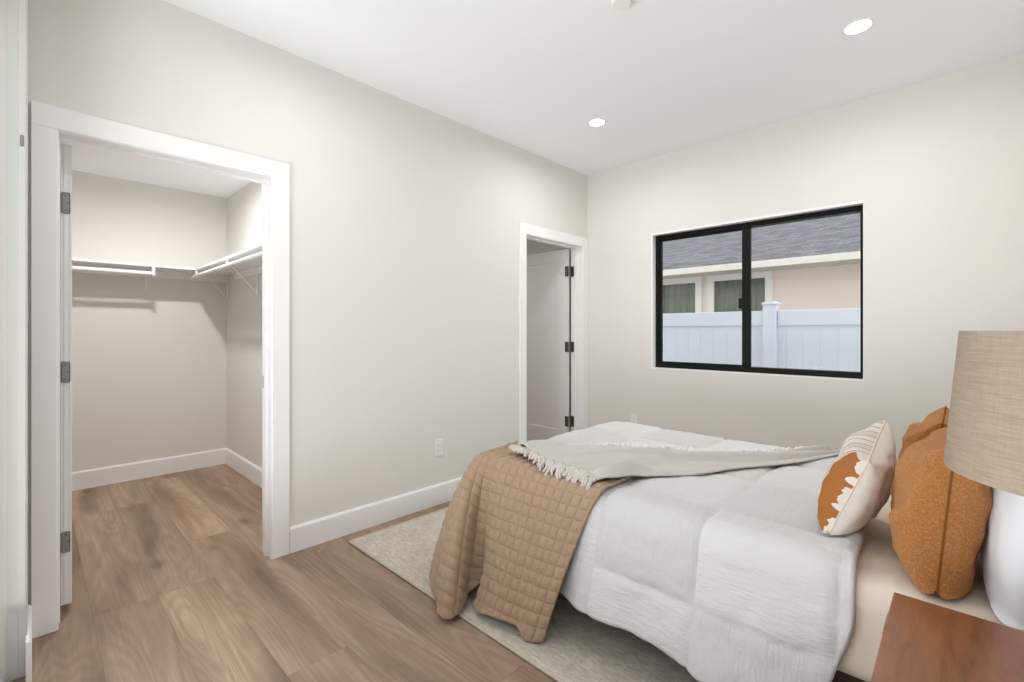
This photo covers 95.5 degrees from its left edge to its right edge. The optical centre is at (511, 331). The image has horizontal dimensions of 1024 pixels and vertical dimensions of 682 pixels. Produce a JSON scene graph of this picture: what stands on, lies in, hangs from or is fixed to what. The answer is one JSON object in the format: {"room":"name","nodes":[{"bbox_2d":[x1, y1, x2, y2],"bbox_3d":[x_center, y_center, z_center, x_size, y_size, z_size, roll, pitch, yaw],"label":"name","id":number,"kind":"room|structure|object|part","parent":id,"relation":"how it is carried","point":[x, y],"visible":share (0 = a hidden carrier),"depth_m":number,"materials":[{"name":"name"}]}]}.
{"room":"bedroom","nodes":[
{"label":"bedroom","id":0,"kind":"room"},
{"bbox_2d":[0,0,6,681],"bbox_3d":[-0.891,-0.158,0.732,3.000,2.740,0.150,0,0,44],"label":"wall","id":1,"kind":"structure","parent":0,"point":[3,3],"depth_m":1.60,"materials":[{"name":"white paint"}]},
{"bbox_2d":[0,0,27,681],"bbox_3d":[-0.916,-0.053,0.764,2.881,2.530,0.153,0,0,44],"label":"door","id":2,"kind":"structure","parent":1,"relation":"in","point":[17,10],"depth_m":1.62,"materials":[{"name":"white paint"}]},
{"bbox_2d":[26,605,31,681],"bbox_3d":[-1.781,1.142,1.715,0.316,0.140,0.015,0,0,44],"label":"baseboard","id":3,"kind":"structure","parent":1,"relation":"attached to","point":[29,634],"depth_m":1.61,"materials":[{"name":"white wood"}]},
{"bbox_2d":[72,170,226,471],"bbox_3d":[-3.333,-0.158,3.644,0.120,2.740,2.140,0,0,44],"label":"wall","id":4,"kind":"structure","parent":0,"point":[149,372],"depth_m":3.85,"materials":[{"name":"white paint"}]},
{"bbox_2d":[72,448,225,490],"bbox_3d":[-3.284,1.142,3.597,0.015,0.140,1.900,0,0,44],"label":"baseboard","id":5,"kind":"structure","parent":4,"relation":"attached to","point":[90,478],"depth_m":3.85,"materials":[{"name":"white wood"}]},
{"bbox_2d":[72,258,233,295],"bbox_3d":[-3.182,-0.410,3.498,0.300,0.230,1.900,0,0,44],"label":"closet shelf","id":6,"kind":"object","parent":4,"relation":"attached to","point":[161,271],"visible":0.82,"depth_m":3.77,"materials":[{"name":"white wood"}]},
{"bbox_2d":[72,266,154,275],"bbox_3d":[-3.291,-0.472,3.205,0.060,0.069,1.328,0,0,44],"label":"closet rod","id":7,"kind":"object","parent":6,"relation":"attached to","point":[78,268],"visible":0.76,"depth_m":3.50,"materials":[{"name":"white metal"}]},
{"bbox_2d":[60,141,250,197],"bbox_3d":[-2.536,-1.258,2.871,2.100,0.060,1.900,0,0,44],"label":"ceiling","id":8,"kind":"structure","parent":0,"point":[84,159],"depth_m":3.59,"materials":[{"name":"white paint"}]},
{"bbox_2d":[227,182,261,468],"bbox_3d":[-1.833,-0.158,3.596,2.100,2.740,0.120,0,0,44],"label":"wall","id":9,"kind":"structure","parent":0,"point":[244,206],"depth_m":3.90,"materials":[{"name":"white paint"}]},
{"bbox_2d":[196,243,261,298],"bbox_3d":[-1.960,-0.410,3.427,2.047,0.230,0.301,0,0,44],"label":"closet shelf","id":10,"kind":"object","parent":9,"relation":"attached to","point":[253,267],"visible":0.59,"depth_m":3.61,"materials":[{"name":"white wood"}]},
{"bbox_2d":[190,251,261,278],"bbox_3d":[-2.026,-0.475,3.289,1.950,0.063,0.032,0,0,44],"label":"closet rod","id":11,"kind":"object","parent":10,"relation":"attached to","point":[228,264],"visible":0.66,"depth_m":3.22,"materials":[{"name":"white metal"}]},
{"bbox_2d":[225,448,261,487],"bbox_3d":[-1.880,1.142,3.548,2.100,0.140,0.015,0,0,44],"label":"baseboard","id":12,"kind":"structure","parent":9,"relation":"attached to","point":[249,470],"depth_m":3.88,"materials":[{"name":"white wood"}]},
{"bbox_2d":[9,464,556,681],"bbox_3d":[-0.633,1.237,2.593,5.460,0.050,5.050,0,0,44],"label":"floor","id":13,"kind":"structure","parent":0,"point":[173,580],"depth_m":2.03,"materials":[{"name":"brown wood"}]},
{"bbox_2d":[349,507,698,681],"bbox_3d":[0.771,1.204,2.464,2.739,0.014,2.094,0,0,44],"label":"area rug","id":14,"kind":"object","parent":13,"relation":"on","point":[575,647],"visible":0.07,"depth_m":1.83,"materials":[{"name":"beige carpet"}]},
{"bbox_2d":[832,494,1023,681],"bbox_3d":[1.005,0.930,2.098,2.080,0.540,1.380,0,0,44],"label":"bed","id":15,"kind":"object","parent":14,"relation":"on","point":[881,573],"visible":0.03,"depth_m":1.23,"materials":[{"name":"beige fabric"}]},
{"bbox_2d":[429,440,634,641],"bbox_3d":[0.086,0.886,2.152,1.087,0.618,0.764,0,0,29],"label":"quilt","id":16,"kind":"object","parent":15,"relation":"on","point":[510,529],"visible":0.81,"depth_m":1.97,"materials":[{"name":"beige fabric"}]},
{"bbox_2d":[547,421,865,681],"bbox_3d":[0.792,0.858,2.297,1.654,0.537,1.610,0,0,44],"label":"comforter","id":17,"kind":"object","parent":15,"relation":"on","point":[734,575],"visible":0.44,"depth_m":1.52,"materials":[{"name":"white fabric"}]},
{"bbox_2d":[509,440,838,490],"bbox_3d":[0.860,0.604,2.293,1.691,0.128,0.599,0,0,-15],"label":"throw blanket","id":18,"kind":"object","parent":17,"relation":"on","point":[588,464],"visible":0.98,"depth_m":2.15,"materials":[{"name":"beige fabric"}]},
{"bbox_2d":[817,420,896,534],"bbox_3d":[1.160,0.469,1.554,0.193,0.288,0.508,0,0,44],"label":"lumbar cushion","id":19,"kind":"object","parent":17,"relation":"on","point":[855,487],"visible":0.98,"depth_m":1.42,"materials":[{"name":"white fabric"}]},
{"bbox_3d":[1.019,0.992,2.091,2.050,0.100,1.270,0,0,44],"label":"frame","id":20,"kind":"part","parent":15,"relation":"part of","materials":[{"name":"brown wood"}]},
{"bbox_2d":[898,406,949,458],"bbox_3d":[1.583,0.476,1.733,0.224,0.352,0.423,0,0,44],"label":"throw cushion","id":21,"kind":"object","parent":15,"relation":"on","point":[938,419],"visible":0.2,"depth_m":1.74,"materials":[{"name":"orange fabric"}]},
{"bbox_2d":[889,427,992,599],"bbox_3d":[1.224,0.477,1.340,0.221,0.354,0.527,0,0,44],"label":"throw cushion","id":22,"kind":"object","parent":15,"relation":"on","point":[939,516],"visible":0.77,"depth_m":1.20,"materials":[{"name":"orange fabric"}]},
{"bbox_2d":[870,592,1023,681],"bbox_3d":[0.886,0.912,0.769,0.451,0.600,0.485,0,0,44],"label":"nightstand","id":23,"kind":"object","parent":13,"relation":"on","point":[922,641],"visible":1,"depth_m":0.90,"materials":[{"name":"brown wood"}]},
{"bbox_2d":[943,331,1023,496],"bbox_3d":[0.879,0.298,0.661,0.390,0.627,0.390,0,0,44],"label":"lampshade","id":24,"kind":"object","parent":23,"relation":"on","point":[984,444],"visible":1,"depth_m":0.68,"materials":[{"name":"beige fabric"}]},
{"bbox_2d":[980,487,1023,629],"bbox_3d":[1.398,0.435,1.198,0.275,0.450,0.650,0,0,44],"label":"lamp base","id":25,"kind":"object","parent":23,"relation":"on","point":[1002,547],"visible":0.65,"depth_m":1.07,"materials":[{"name":"white ceramic"}]},
{"bbox_2d":[28,0,586,604],"bbox_3d":[-0.631,-0.158,3.241,0.120,2.740,4.116,0,0,44],"label":"wall","id":26,"kind":"structure","parent":0,"point":[405,216],"depth_m":2.81,"materials":[{"name":"white paint"}]},
{"bbox_2d":[60,143,71,605],"bbox_3d":[-2.212,0.184,2.280,0.808,1.985,0.044,0,0,44],"label":"door","id":27,"kind":"structure","parent":26,"relation":"in","point":[65,149],"depth_m":2.01,"materials":[{"name":"white paint"}]},
{"bbox_2d":[31,101,289,638],"bbox_3d":[-1.603,0.152,2.230,0.144,2.120,0.979,0,0,44],"label":"door frame","id":28,"kind":"structure","parent":26,"relation":"attached to","point":[50,125],"depth_m":1.96,"materials":[{"name":"white wood"}]},
{"bbox_2d":[290,477,461,553],"bbox_3d":[-0.581,1.142,3.196,0.015,0.140,1.822,0,0,44],"label":"baseboard","id":29,"kind":"structure","parent":26,"relation":"attached to","point":[305,535],"depth_m":2.87,"materials":[{"name":"white wood"}]},
{"bbox_2d":[435,439,442,456],"bbox_3d":[-0.513,0.818,3.270,0.008,0.115,0.070,0,0,44],"label":"wall outlet","id":30,"kind":"object","parent":26,"relation":"attached to","point":[438,443],"visible":1,"depth_m":3.27,"materials":[{"name":"white plastic"}]},
{"bbox_2d":[527,249,573,440],"bbox_3d":[0.293,0.195,4.815,0.815,2.005,0.058,0,0,44],"label":"door","id":31,"kind":"structure","parent":26,"relation":"in","point":[547,272],"depth_m":4.74,"materials":[{"name":"white paint"}]},
{"bbox_2d":[519,222,588,443],"bbox_3d":[0.358,0.152,4.253,0.144,2.120,0.979,0,0,44],"label":"door frame","id":32,"kind":"structure","parent":26,"relation":"attached to","point":[579,246],"depth_m":4.49,"materials":[{"name":"white wood"}]},
{"bbox_2d":[527,240,570,431],"bbox_3d":[-0.767,-0.158,4.444,1.750,2.740,2.580,0,0,44],"label":"wall","id":33,"kind":"structure","parent":0,"point":[533,247],"depth_m":4.72,"materials":[{"name":"white paint"}]},
{"bbox_2d":[164,0,1023,175],"bbox_3d":[0.489,-1.568,2.155,3.240,0.080,4.116,0,0,44],"label":"ceiling","id":34,"kind":"structure","parent":0,"point":[664,76],"depth_m":2.58,"materials":[{"name":"white paint"}]},
{"bbox_2d":[588,118,605,126],"bbox_3d":[0.620,-1.524,3.393,0.136,0.007,0.136,0,0,44],"label":"recessed light","id":35,"kind":"object","parent":34,"relation":"in","point":[595,122],"visible":1,"depth_m":3.39,"materials":[{"name":"white plastic"}]},
{"bbox_2d":[609,0,631,10],"bbox_3d":[0.499,-1.508,2.122,0.108,0.040,0.108,0,0,44],"label":"smoke detector","id":36,"kind":"object","parent":34,"relation":"attached to","point":[618,5],"visible":1,"depth_m":2.12,"materials":[{"name":"white plastic"}]},
{"bbox_2d":[841,17,874,34],"bbox_3d":[1.731,-1.524,2.327,0.136,0.007,0.136,0,0,44],"label":"recessed light","id":37,"kind":"object","parent":34,"relation":"in","point":[857,26],"visible":1,"depth_m":2.32,"materials":[{"name":"white plastic"}]},
{"bbox_2d":[587,54,1023,461],"bbox_3d":[1.913,-0.158,3.537,3.120,2.740,0.150,0,0,44],"label":"wall","id":38,"kind":"structure","parent":0,"point":[936,165],"depth_m":3.04,"materials":[{"name":"white paint"}]},
{"bbox_2d":[630,413,636,423],"bbox_3d":[1.100,0.804,4.215,0.070,0.115,0.008,0,0,44],"label":"wall outlet","id":39,"kind":"object","parent":38,"relation":"attached to","point":[633,417],"visible":0.69,"depth_m":4.21,"materials":[{"name":"white plastic"}]},
{"bbox_2d":[651,200,863,380],"bbox_3d":[1.818,-0.268,3.628,1.508,1.189,0.151,0,0,44],"label":"window","id":40,"kind":"structure","parent":38,"relation":"in","point":[744,225],"depth_m":3.61,"materials":[{"name":"black metal"}]},
{"bbox_3d":[1.583,-0.266,3.860,0.743,1.086,0.036,0,0,44],"label":"sash","id":41,"kind":"part","parent":40,"relation":"part of","materials":[{"name":"clear glass"}]},
{"label":"outside","id":42,"kind":"structure","parent":0,"visible":0},
{"bbox_3d":[4.939,1.532,7.463,30.000,0.040,42.000,0,0,44],"label":"ground","id":43,"kind":"structure","parent":42,"visible":0},
{"bbox_2d":[663,213,859,313],"bbox_3d":[4.938,-0.719,8.898,20.000,4.461,5.940,0,0,44],"label":"neighbor house","id":44,"kind":"structure","parent":43,"relation":"on","point":[815,263],"depth_m":6.87,"materials":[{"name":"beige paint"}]},
{"bbox_2d":[664,283,694,313],"bbox_3d":[2.781,-0.423,7.682,0.637,0.770,0.055,0,0,44],"label":"curtain","id":45,"kind":"object","parent":44,"relation":"hanging from","point":[678,298],"depth_m":7.67,"materials":[{"name":"grey fabric"}]},
{"bbox_2d":[715,278,764,311],"bbox_3d":[3.452,-0.423,7.031,0.798,0.770,0.057,0,0,44],"label":"curtain","id":46,"kind":"object","parent":44,"relation":"hanging from","point":[728,293],"depth_m":7.08,"materials":[{"name":"grey fabric"}]},
{"bbox_2d":[663,300,859,371],"bbox_3d":[2.896,0.590,4.987,5.865,1.845,0.152,0,0,44],"label":"vinyl fence","id":47,"kind":"object","parent":43,"relation":"on","point":[815,339],"visible":0.16,"depth_m":5.00,"materials":[{"name":"white plastic"}]},
{"bbox_3d":[1.807,-0.144,6.043,2.680,0.162,0.060,0,0,44],"label":"rail","id":48,"kind":"part","parent":47,"relation":"part of","materials":[{"name":"white plastic"}]},
{"bbox_3d":[2.928,0.687,4.955,5.775,1.550,0.026,0,0,44],"label":"panel","id":49,"kind":"part","parent":47,"relation":"part of","materials":[{"name":"white plastic"}]},
{"bbox_3d":[2.819,0.612,5.061,0.132,1.800,0.132,0,0,44],"label":"post","id":50,"kind":"part","parent":47,"relation":"part of","materials":[{"name":"white plastic"}]},
{"bbox_3d":[3.867,-0.144,4.045,2.780,0.162,0.060,0,0,44],"label":"rail","id":51,"kind":"part","parent":47,"relation":"part of","materials":[{"name":"white plastic"}]}
]}

